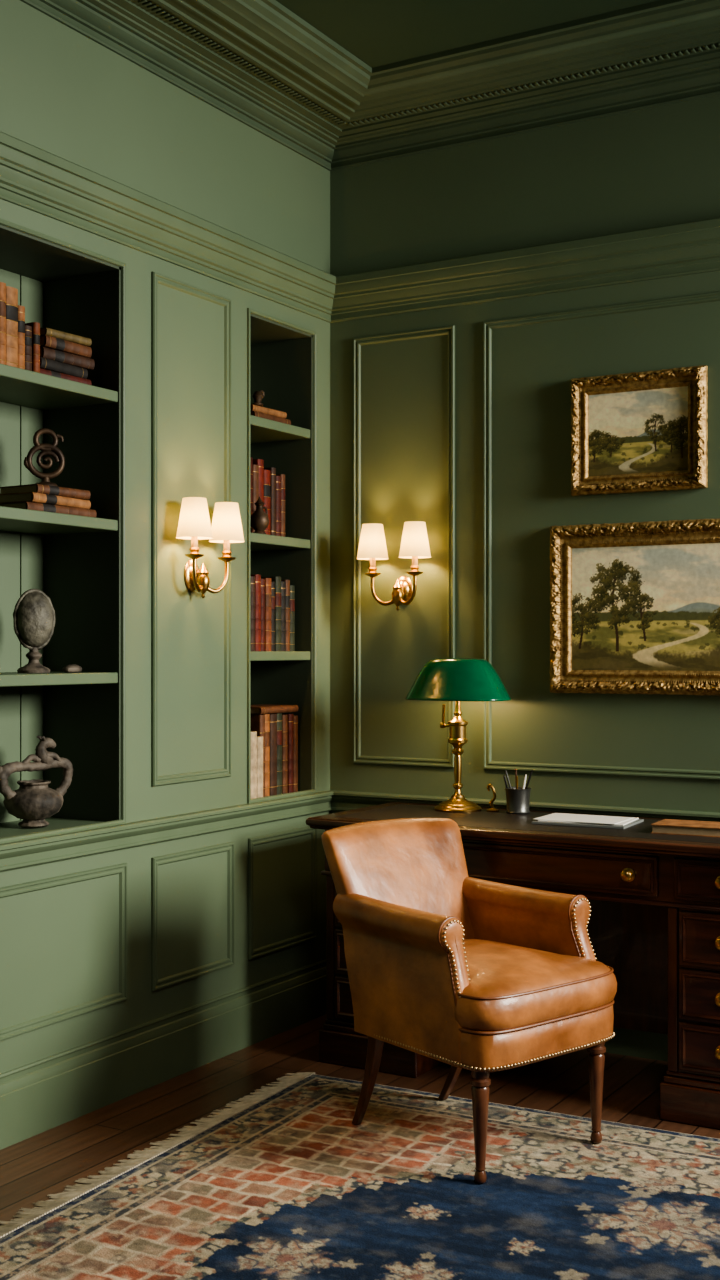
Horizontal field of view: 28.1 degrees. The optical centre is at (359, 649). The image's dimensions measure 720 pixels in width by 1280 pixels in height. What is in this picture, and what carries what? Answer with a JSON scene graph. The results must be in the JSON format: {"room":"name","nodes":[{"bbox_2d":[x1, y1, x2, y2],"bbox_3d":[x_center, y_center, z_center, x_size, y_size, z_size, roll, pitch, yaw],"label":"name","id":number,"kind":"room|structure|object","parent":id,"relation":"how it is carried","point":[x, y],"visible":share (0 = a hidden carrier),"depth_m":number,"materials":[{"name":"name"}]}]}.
{"room":"office","nodes":[
{"label":"office","id":0,"kind":"room"},
{"bbox_2d":[0,0,329,1073],"bbox_3d":[-1.613,-0.310,3.424,0.400,3.420,5.550,0,0,30],"label":"wall","id":1,"kind":"structure","parent":0,"point":[64,94],"depth_m":4.75,"materials":[{"name":"green paint"}]},
{"bbox_2d":[0,225,120,837],"bbox_3d":[-1.118,-0.328,4.203,0.328,1.745,0.896,0,0,30],"label":"bookcase","id":2,"kind":"object","parent":1,"relation":"in","point":[75,560],"visible":0.92,"depth_m":4.54,"materials":[{"name":"green paint"}]},
{"bbox_2d":[0,282,5,364],"bbox_3d":[-1.101,-0.935,4.191,0.172,0.250,0.030,0,0,30],"label":"book","id":3,"kind":"object","parent":2,"relation":"on","point":[2,285],"visible":0.93,"depth_m":4.14,"materials":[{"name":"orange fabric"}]},
{"bbox_2d":[6,286,17,367],"bbox_3d":[-1.082,-0.933,4.227,0.172,0.245,0.050,0,0,30],"label":"book","id":4,"kind":"object","parent":2,"relation":"on","point":[11,293],"visible":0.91,"depth_m":4.18,"materials":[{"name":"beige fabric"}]},
{"bbox_2d":[18,305,24,368],"bbox_3d":[-1.059,-0.910,4.262,0.162,0.200,0.030,0,0,30],"label":"book","id":5,"kind":"object","parent":2,"relation":"on","point":[21,309],"visible":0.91,"depth_m":4.22,"materials":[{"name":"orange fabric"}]},
{"bbox_2d":[25,325,31,370],"bbox_3d":[-1.034,-0.886,4.293,0.132,0.150,0.030,0,0,30],"label":"book","id":6,"kind":"object","parent":2,"relation":"on","point":[28,329],"visible":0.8,"depth_m":4.26,"materials":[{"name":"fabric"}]},
{"bbox_2d":[25,322,39,372],"bbox_3d":[-1.014,-0.893,4.318,0.132,0.165,0.026,0,0,30],"label":"book","id":7,"kind":"object","parent":2,"relation":"on","point":[35,326],"visible":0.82,"depth_m":4.28,"materials":[{"name":"orange fabric"}]},
{"bbox_2d":[13,589,55,672],"bbox_3d":[-0.994,-0.058,4.383,0.110,0.256,0.113,0,0,13],"label":"sculpture","id":8,"kind":"object","parent":2,"relation":"on","point":[34,619],"visible":0.99,"depth_m":4.35,"materials":[{"name":"stone"}]},
{"bbox_2d":[0,736,72,827],"bbox_3d":[-0.993,0.401,4.383,0.183,0.276,0.209,0,0,7],"label":"vessel","id":9,"kind":"object","parent":2,"relation":"on","point":[34,802],"visible":1,"depth_m":4.34,"materials":[{"name":"ceramic"}]},
{"bbox_2d":[0,501,96,516],"bbox_3d":[-0.984,-0.423,4.423,0.192,0.032,0.300,0,0,31],"label":"book","id":10,"kind":"object","parent":2,"relation":"on","point":[23,505],"visible":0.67,"depth_m":4.33,"materials":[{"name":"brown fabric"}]},
{"bbox_2d":[0,492,90,508],"bbox_3d":[-0.982,-0.454,4.412,0.182,0.028,0.270,0,0,27],"label":"book","id":11,"kind":"object","parent":10,"relation":"on","point":[35,497],"visible":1,"depth_m":4.31,"materials":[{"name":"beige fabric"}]},
{"bbox_2d":[0,484,89,499],"bbox_3d":[-0.970,-0.483,4.427,0.172,0.028,0.220,0,0,34],"label":"book","id":12,"kind":"object","parent":11,"relation":"on","point":[38,488],"visible":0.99,"depth_m":4.36,"materials":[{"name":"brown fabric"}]},
{"bbox_2d":[24,428,64,486],"bbox_3d":[-0.964,-0.588,4.396,0.074,0.181,0.109,0,0,40],"label":"bronze sculpture","id":13,"kind":"object","parent":12,"relation":"on","point":[52,450],"visible":0.97,"depth_m":4.39,"materials":[{"name":"brown metal"}]},
{"bbox_2d":[40,368,91,384],"bbox_3d":[-0.966,-0.829,4.443,0.162,0.036,0.225,0,0,32],"label":"book","id":14,"kind":"object","parent":2,"relation":"on","point":[43,371],"visible":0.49,"depth_m":4.40,"materials":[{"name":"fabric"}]},
{"bbox_2d":[40,357,87,378],"bbox_3d":[-0.967,-0.863,4.433,0.150,0.032,0.215,0,0,29],"label":"book","id":15,"kind":"object","parent":14,"relation":"on","point":[45,363],"visible":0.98,"depth_m":4.39,"materials":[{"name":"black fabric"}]},
{"bbox_2d":[40,347,94,370],"bbox_3d":[-0.954,-0.897,4.456,0.152,0.034,0.220,0,0,33],"label":"book","id":16,"kind":"object","parent":15,"relation":"on","point":[67,358],"visible":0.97,"depth_m":4.41,"materials":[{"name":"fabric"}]},
{"bbox_2d":[40,335,91,357],"bbox_3d":[-0.954,-0.931,4.442,0.152,0.034,0.205,0,0,30],"label":"book","id":17,"kind":"object","parent":16,"relation":"on","point":[46,341],"visible":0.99,"depth_m":4.39,"materials":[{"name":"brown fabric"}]},
{"bbox_2d":[40,327,91,345],"bbox_3d":[-0.947,-0.961,4.443,0.142,0.024,0.190,0,0,34],"label":"book","id":18,"kind":"object","parent":17,"relation":"on","point":[73,338],"visible":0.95,"depth_m":4.40,"materials":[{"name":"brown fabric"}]},
{"bbox_2d":[62,664,81,672],"bbox_3d":[-0.888,0.057,4.428,0.055,0.026,0.088,0,0,13],"label":"stone fragment","id":19,"kind":"object","parent":2,"relation":"on","point":[72,668],"visible":1,"depth_m":4.40,"materials":[{"name":"stone"}]},
{"bbox_2d":[0,218,125,843],"bbox_3d":[-0.970,-0.335,4.117,0.010,1.759,0.924,0,0,30],"label":"trim","id":20,"kind":"structure","parent":1,"relation":"attached to","point":[3,222],"depth_m":4.51,"materials":[{"name":"green paint"}]},
{"bbox_2d":[0,863,127,1040],"bbox_3d":[-1.154,0.885,3.801,0.012,0.430,1.665,0,0,30],"label":"trim","id":21,"kind":"structure","parent":1,"relation":"attached to","point":[121,869],"depth_m":4.36,"materials":[{"name":"green paint"}]},
{"bbox_2d":[0,959,325,1149],"bbox_3d":[-1.470,1.298,3.253,0.020,0.205,5.400,0,0,30],"label":"baseboard","id":22,"kind":"structure","parent":1,"relation":"attached to","point":[37,1097],"depth_m":4.60,"materials":[{"name":"green paint"}]},
{"bbox_2d":[151,272,230,785],"bbox_3d":[-0.560,-0.390,4.818,0.012,1.660,0.431,0,0,30],"label":"trim","id":23,"kind":"structure","parent":1,"relation":"attached to","point":[156,278],"depth_m":4.65,"materials":[{"name":"green paint"}]},
{"bbox_2d":[151,842,234,990],"bbox_3d":[-0.555,0.885,4.826,0.012,0.430,0.450,0,0,30],"label":"trim","id":24,"kind":"structure","parent":1,"relation":"attached to","point":[156,983],"depth_m":4.82,"materials":[{"name":"green paint"}]},
{"bbox_2d":[176,497,243,597],"bbox_3d":[-0.505,-0.334,4.782,0.142,0.324,0.300,0,0,30],"label":"wall sconce","id":25,"kind":"object","parent":1,"relation":"attached to","point":[194,524],"visible":1,"depth_m":4.78,"materials":[{"name":"white fabric"}]},
{"bbox_2d":[251,314,312,796],"bbox_3d":[-0.430,-0.328,5.381,0.328,1.745,0.426,0,0,30],"label":"bookcase","id":26,"kind":"object","parent":1,"relation":"in","point":[281,355],"visible":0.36,"depth_m":5.50,"materials":[{"name":"green paint"}]},
{"bbox_2d":[251,457,252,532],"bbox_3d":[-0.471,-0.566,5.328,0.162,0.290,0.044,0,0,30],"label":"book","id":27,"kind":"object","parent":26,"relation":"on","point":[251,457],"visible":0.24,"depth_m":5.29,"materials":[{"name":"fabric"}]},
{"bbox_2d":[251,576,254,650],"bbox_3d":[-0.458,-0.132,5.264,0.172,0.272,0.030,0,0,30],"label":"book","id":28,"kind":"object","parent":26,"relation":"on","point":[252,577],"visible":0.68,"depth_m":5.22,"materials":[{"name":"fabric"}]},
{"bbox_2d":[251,731,256,798],"bbox_3d":[-0.453,0.418,5.240,0.170,0.245,0.042,0,0,30],"label":"book","id":29,"kind":"object","parent":26,"relation":"in","point":[253,733],"visible":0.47,"depth_m":5.20,"materials":[{"name":"beige paper"}]},
{"bbox_2d":[251,574,260,650],"bbox_3d":[-0.440,-0.136,5.294,0.172,0.280,0.036,0,0,30],"label":"book","id":30,"kind":"object","parent":26,"relation":"on","point":[257,577],"visible":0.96,"depth_m":5.24,"materials":[{"name":"red fabric"}]},
{"bbox_2d":[253,465,258,532],"bbox_3d":[-0.450,-0.553,5.363,0.160,0.265,0.036,0,0,30],"label":"book","id":31,"kind":"object","parent":26,"relation":"on","point":[255,467],"visible":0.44,"depth_m":5.32,"materials":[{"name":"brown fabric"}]},
{"bbox_2d":[251,714,264,796],"bbox_3d":[-0.430,0.390,5.319,0.182,0.302,0.034,0,0,30],"label":"book","id":32,"kind":"object","parent":26,"relation":"in","point":[257,721],"visible":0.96,"depth_m":5.27,"materials":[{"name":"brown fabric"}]},
{"bbox_2d":[253,459,263,510],"bbox_3d":[-0.434,-0.566,5.400,0.160,0.290,0.040,0,0,30],"label":"book","id":33,"kind":"object","parent":26,"relation":"on","point":[260,462],"visible":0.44,"depth_m":5.36,"materials":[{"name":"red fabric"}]},
{"bbox_2d":[251,496,268,533],"bbox_3d":[-0.366,-0.490,5.250,0.073,0.140,0.073,0,0,-15],"label":"vase","id":34,"kind":"object","parent":26,"relation":"on","point":[259,518],"visible":0.94,"depth_m":5.23,"materials":[{"name":"brown metal"}]},
{"bbox_2d":[257,736,262,797],"bbox_3d":[-0.432,0.428,5.276,0.170,0.225,0.040,0,0,30],"label":"book","id":35,"kind":"object","parent":26,"relation":"in","point":[259,738],"visible":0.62,"depth_m":5.23,"materials":[{"name":"beige paper"}]},
{"bbox_2d":[255,714,269,796],"bbox_3d":[-0.413,0.389,5.354,0.172,0.304,0.040,0,0,30],"label":"book","id":36,"kind":"object","parent":26,"relation":"in","point":[267,716],"visible":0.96,"depth_m":5.31,"materials":[{"name":"orange fabric"}]},
{"bbox_2d":[261,579,264,650],"bbox_3d":[-0.426,-0.129,5.324,0.172,0.266,0.028,0,0,30],"label":"book","id":37,"kind":"object","parent":26,"relation":"on","point":[262,580],"visible":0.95,"depth_m":5.28,"materials":[{"name":"fabric"}]},
{"bbox_2d":[261,578,271,650],"bbox_3d":[-0.406,-0.131,5.352,0.172,0.270,0.038,0,0,30],"label":"book","id":38,"kind":"object","parent":26,"relation":"on","point":[268,592],"visible":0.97,"depth_m":5.30,"materials":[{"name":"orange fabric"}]},
{"bbox_2d":[264,470,270,534],"bbox_3d":[-0.412,-0.548,5.437,0.162,0.255,0.044,0,0,30],"label":"book","id":39,"kind":"object","parent":26,"relation":"on","point":[267,484],"visible":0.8,"depth_m":5.39,"materials":[{"name":"red fabric"}]},
{"bbox_2d":[264,467,275,535],"bbox_3d":[-0.391,-0.554,5.469,0.160,0.268,0.030,0,0,30],"label":"book","id":40,"kind":"object","parent":26,"relation":"on","point":[272,470],"visible":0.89,"depth_m":5.42,"materials":[{"name":"fabric"}]},
{"bbox_2d":[261,577,280,650],"bbox_3d":[-0.373,-0.135,5.414,0.172,0.278,0.038,0,0,30],"label":"book","id":41,"kind":"object","parent":26,"relation":"on","point":[277,580],"visible":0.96,"depth_m":5.37,"materials":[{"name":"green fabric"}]},
{"bbox_2d":[251,411,290,424],"bbox_3d":[-0.394,-0.856,5.365,0.170,0.030,0.240,0,0,30],"label":"book","id":42,"kind":"object","parent":26,"relation":"on","point":[254,413],"visible":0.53,"depth_m":5.31,"materials":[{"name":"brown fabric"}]},
{"bbox_2d":[251,404,286,417],"bbox_3d":[-0.399,-0.883,5.359,0.160,0.024,0.210,0,0,33],"label":"book","id":43,"kind":"object","parent":42,"relation":"on","point":[269,411],"visible":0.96,"depth_m":5.31,"materials":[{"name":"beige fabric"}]},
{"bbox_2d":[252,390,263,405],"bbox_3d":[-0.370,-0.926,5.273,0.044,0.061,0.063,0,0,30],"label":"bronze ornament","id":44,"kind":"object","parent":43,"relation":"on","point":[257,396],"visible":1,"depth_m":5.25,"materials":[{"name":"brown metal"}]},
{"bbox_2d":[271,582,274,650],"bbox_3d":[-0.393,-0.124,5.385,0.172,0.258,0.030,0,0,30],"label":"book","id":45,"kind":"object","parent":26,"relation":"on","point":[272,583],"visible":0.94,"depth_m":5.34,"materials":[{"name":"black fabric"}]},
{"bbox_2d":[270,714,276,795],"bbox_3d":[-0.395,0.390,5.394,0.180,0.302,0.046,0,0,30],"label":"book","id":46,"kind":"object","parent":26,"relation":"in","point":[273,717],"visible":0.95,"depth_m":5.34,"materials":[{"name":"fabric"}]},
{"bbox_2d":[274,713,281,793],"bbox_3d":[-0.374,0.389,5.432,0.182,0.304,0.038,0,0,30],"label":"book","id":47,"kind":"object","parent":26,"relation":"in","point":[279,715],"visible":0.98,"depth_m":5.38,"materials":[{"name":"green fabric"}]},
{"bbox_2d":[276,476,281,535],"bbox_3d":[-0.372,-0.540,5.497,0.162,0.240,0.036,0,0,30],"label":"book","id":48,"kind":"object","parent":26,"relation":"on","point":[278,478],"visible":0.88,"depth_m":5.45,"materials":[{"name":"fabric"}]},
{"bbox_2d":[276,474,285,536],"bbox_3d":[-0.358,-0.545,5.528,0.162,0.250,0.030,0,0,30],"label":"book","id":49,"kind":"object","parent":26,"relation":"on","point":[283,488],"visible":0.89,"depth_m":5.48,"materials":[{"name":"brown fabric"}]},
{"bbox_2d":[281,581,285,650],"bbox_3d":[-0.356,-0.127,5.448,0.172,0.262,0.034,0,0,30],"label":"book","id":50,"kind":"object","parent":26,"relation":"on","point":[283,584],"visible":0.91,"depth_m":5.40,"materials":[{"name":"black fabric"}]},
{"bbox_2d":[282,714,287,793],"bbox_3d":[-0.355,0.393,5.464,0.182,0.296,0.034,0,0,30],"label":"book","id":51,"kind":"object","parent":26,"relation":"in","point":[284,717],"visible":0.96,"depth_m":5.41,"materials":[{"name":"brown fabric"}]},
{"bbox_2d":[281,580,289,650],"bbox_3d":[-0.342,-0.131,5.478,0.172,0.270,0.030,0,0,30],"label":"book","id":52,"kind":"object","parent":26,"relation":"on","point":[286,581],"visible":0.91,"depth_m":5.43,"materials":[{"name":"brown fabric"}]},
{"bbox_2d":[283,714,293,792],"bbox_3d":[-0.334,0.392,5.491,0.182,0.298,0.032,0,0,30],"label":"book","id":53,"kind":"object","parent":26,"relation":"in","point":[290,716],"visible":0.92,"depth_m":5.44,"materials":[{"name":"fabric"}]},
{"bbox_2d":[251,704,298,713],"bbox_3d":[-0.370,0.223,5.401,0.172,0.026,0.250,0,0,30],"label":"book","id":54,"kind":"object","parent":53,"relation":"on","point":[260,708],"visible":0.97,"depth_m":5.34,"materials":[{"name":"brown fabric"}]},
{"bbox_2d":[290,585,294,650],"bbox_3d":[-0.326,-0.120,5.506,0.172,0.250,0.034,0,0,30],"label":"book","id":55,"kind":"object","parent":26,"relation":"on","point":[292,587],"visible":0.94,"depth_m":5.46,"materials":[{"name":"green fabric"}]},
{"bbox_2d":[293,715,297,791],"bbox_3d":[-0.318,0.396,5.519,0.180,0.290,0.030,0,0,30],"label":"book","id":56,"kind":"object","parent":26,"relation":"in","point":[295,718],"visible":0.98,"depth_m":5.47,"materials":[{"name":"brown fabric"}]},
{"bbox_2d":[247,308,316,803],"bbox_3d":[-0.282,-0.335,5.295,0.010,1.759,0.454,0,0,30],"label":"trim","id":57,"kind":"structure","parent":1,"relation":"attached to","point":[250,311],"depth_m":5.23,"materials":[{"name":"green paint"}]},
{"bbox_2d":[248,826,316,959],"bbox_3d":[-0.280,0.885,5.297,0.012,0.430,0.450,0,0,30],"label":"trim","id":58,"kind":"structure","parent":1,"relation":"attached to","point":[252,953],"depth_m":5.27,"materials":[{"name":"green paint"}]},
{"bbox_2d":[0,131,719,322],"bbox_3d":[0.594,-1.354,2.047,4.800,0.164,5.400,0,0,30],"label":"trim","id":59,"kind":"structure","parent":1,"relation":"attached to","point":[33,178],"depth_m":4.95,"materials":[{"name":"green paint"}]},
{"bbox_2d":[0,790,719,871],"bbox_3d":[0.594,0.585,2.047,4.800,0.080,5.400,0,0,30],"label":"trim","id":60,"kind":"structure","parent":1,"relation":"attached to","point":[54,848],"depth_m":4.86,"materials":[{"name":"green paint"}]},
{"bbox_2d":[0,1014,719,1224],"bbox_3d":[0.459,1.450,2.213,5.200,0.100,5.550,0,0,30],"label":"floor","id":61,"kind":"structure","parent":0,"point":[40,1165],"depth_m":4.49,"materials":[{"name":"brown wood"}]},
{"bbox_2d":[0,1072,719,1279],"bbox_3d":[0.390,1.392,3.070,2.689,0.015,2.407,0,0,28],"label":"rug","id":62,"kind":"object","parent":61,"relation":"on","point":[280,1182],"visible":0.98,"depth_m":3.61,"materials":[{"name":"multicoloured carpet"}]},
{"bbox_2d":[322,818,616,1183],"bbox_3d":[0.298,0.953,4.118,0.608,0.868,0.756,0,0,-41],"label":"leather armchair","id":63,"kind":"object","parent":62,"relation":"on","point":[444,964],"visible":1,"depth_m":3.99,"materials":[{"name":"brown"}]},
{"bbox_2d":[454,939,616,1031],"bbox_3d":[0.356,0.919,4.050,0.571,0.140,0.576,0,0,-41],"label":"seat cushion","id":64,"kind":"object","parent":63,"relation":"on","point":[504,985],"depth_m":3.85,"materials":[{"name":"leather"}]},
{"bbox_2d":[306,802,719,1129],"bbox_3d":[0.677,0.985,4.726,1.644,0.831,0.604,0,0,30],"label":"desk","id":65,"kind":"object","parent":61,"relation":"on","point":[654,899],"visible":0.44,"depth_m":4.46,"materials":[{"name":"brown wood"}]},
{"bbox_2d":[405,658,510,812],"bbox_3d":[0.348,0.299,5.115,0.385,0.541,0.251,0,0,30],"label":"lamp","id":66,"kind":"object","parent":65,"relation":"on","point":[442,679],"visible":1,"depth_m":5.04,"materials":[{"name":"gold metal"}]},
{"bbox_2d":[486,783,498,811],"bbox_3d":[0.469,0.520,5.074,0.046,0.098,0.046,0,0,30],"label":"stand","id":67,"kind":"object","parent":65,"relation":"on","point":[492,809],"visible":1,"depth_m":5.07,"materials":[{"name":"gold metal"}]},
{"bbox_2d":[505,787,530,813],"bbox_3d":[0.552,0.526,5.025,0.094,0.087,0.094,0,0,30],"label":"pen cup","id":68,"kind":"object","parent":65,"relation":"on","point":[517,800],"visible":0.96,"depth_m":4.99,"materials":[{"name":"grey metal"}]},
{"bbox_2d":[505,770,511,788],"bbox_3d":[0.529,0.490,5.038,0.045,0.136,0.008,0,0,30],"label":"pen","id":69,"kind":"object","parent":68,"relation":"in","point":[509,784],"visible":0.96,"depth_m":5.04,"materials":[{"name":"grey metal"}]},
{"bbox_2d":[525,770,532,788],"bbox_3d":[0.580,0.487,5.017,0.049,0.141,0.008,0,0,24],"label":"pen","id":70,"kind":"object","parent":68,"relation":"in","point":[529,778],"visible":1,"depth_m":5.01,"materials":[{"name":"black metal"}]},
{"bbox_2d":[532,819,643,828],"bbox_3d":[0.751,0.565,4.735,0.310,0.008,0.230,0,0,27],"label":"folder","id":71,"kind":"object","parent":65,"relation":"on","point":[637,821],"visible":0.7,"depth_m":4.64,"materials":[{"name":"grey"}]},
{"bbox_2d":[538,818,638,825],"bbox_3d":[0.754,0.559,4.739,0.285,0.004,0.205,0,0,25],"label":"paper sheet","id":72,"kind":"object","parent":71,"relation":"on","point":[623,823],"visible":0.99,"depth_m":4.66,"materials":[{"name":"white paper"}]},
{"bbox_2d":[534,813,633,823],"bbox_3d":[0.739,0.556,4.742,0.280,0.002,0.200,0,0,29],"label":"paper sheet","id":73,"kind":"object","parent":72,"relation":"on","point":[583,818],"visible":1,"depth_m":4.73,"materials":[{"name":"white paper"}]},
{"bbox_2d":[651,819,719,836],"bbox_3d":[1.048,0.555,4.481,0.240,0.028,0.170,0,0,27],"label":"book","id":74,"kind":"object","parent":65,"relation":"on","point":[665,826],"visible":1,"depth_m":4.43,"materials":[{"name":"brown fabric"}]},
{"bbox_2d":[276,0,657,67],"bbox_3d":[0.459,-2.070,2.213,5.200,0.100,5.550,0,0,30],"label":"ceiling","id":75,"kind":"structure","parent":0,"point":[376,32],"depth_m":4.61,"materials":[{"name":"green paint"}]},
{"bbox_2d":[330,95,719,813],"bbox_3d":[1.994,-0.310,4.443,4.800,3.420,0.150,0,0,30],"label":"wall","id":76,"kind":"structure","parent":0,"point":[656,166],"depth_m":5.21,"materials":[{"name":"green paint"}]},
{"bbox_2d":[20,0,719,170],"bbox_3d":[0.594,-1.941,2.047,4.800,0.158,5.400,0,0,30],"label":"trim","id":77,"kind":"structure","parent":76,"relation":"attached to","point":[266,34],"depth_m":4.85,"materials":[{"name":"green paint"}]},
{"bbox_2d":[357,521,430,609],"bbox_3d":[0.131,-0.310,5.363,0.300,0.324,0.142,0,0,30],"label":"wall sconce","id":78,"kind":"object","parent":76,"relation":"attached to","point":[414,542],"visible":1,"depth_m":5.35,"materials":[{"name":"white fabric"}]},
{"bbox_2d":[353,325,454,767],"bbox_3d":[0.162,-0.383,5.420,0.434,1.635,0.012,0,0,30],"label":"trim","id":79,"kind":"structure","parent":76,"relation":"attached to","point":[446,330],"depth_m":5.49,"materials":[{"name":"green paint"}]},
{"bbox_2d":[483,291,719,779],"bbox_3d":[1.180,-0.383,4.824,1.690,1.635,0.012,0,0,30],"label":"trim","id":80,"kind":"structure","parent":76,"relation":"attached to","point":[488,326],"depth_m":5.23,"materials":[{"name":"green paint"}]},
{"bbox_2d":[586,1027,667,1061],"bbox_3d":[1.951,1.298,4.370,4.800,0.205,0.020,0,0,30],"label":"baseboard","id":81,"kind":"structure","parent":76,"relation":"attached to","point":[628,1042],"depth_m":4.94,"materials":[{"name":"green paint"}]},
{"bbox_2d":[550,519,719,695],"bbox_3d":[1.046,-0.144,4.878,0.872,0.594,0.051,0,0,30],"label":"framed painting","id":82,"kind":"object","parent":76,"relation":"attached to","point":[635,606],"visible":1,"depth_m":4.95,"materials":[{"name":"fabric"}]},
{"bbox_2d":[571,365,707,495],"bbox_3d":[0.949,-0.750,4.936,0.486,0.414,0.050,0,0,30],"label":"framed painting","id":83,"kind":"object","parent":76,"relation":"attached to","point":[646,431],"visible":1,"depth_m":4.94,"materials":[{"name":"fabric"}]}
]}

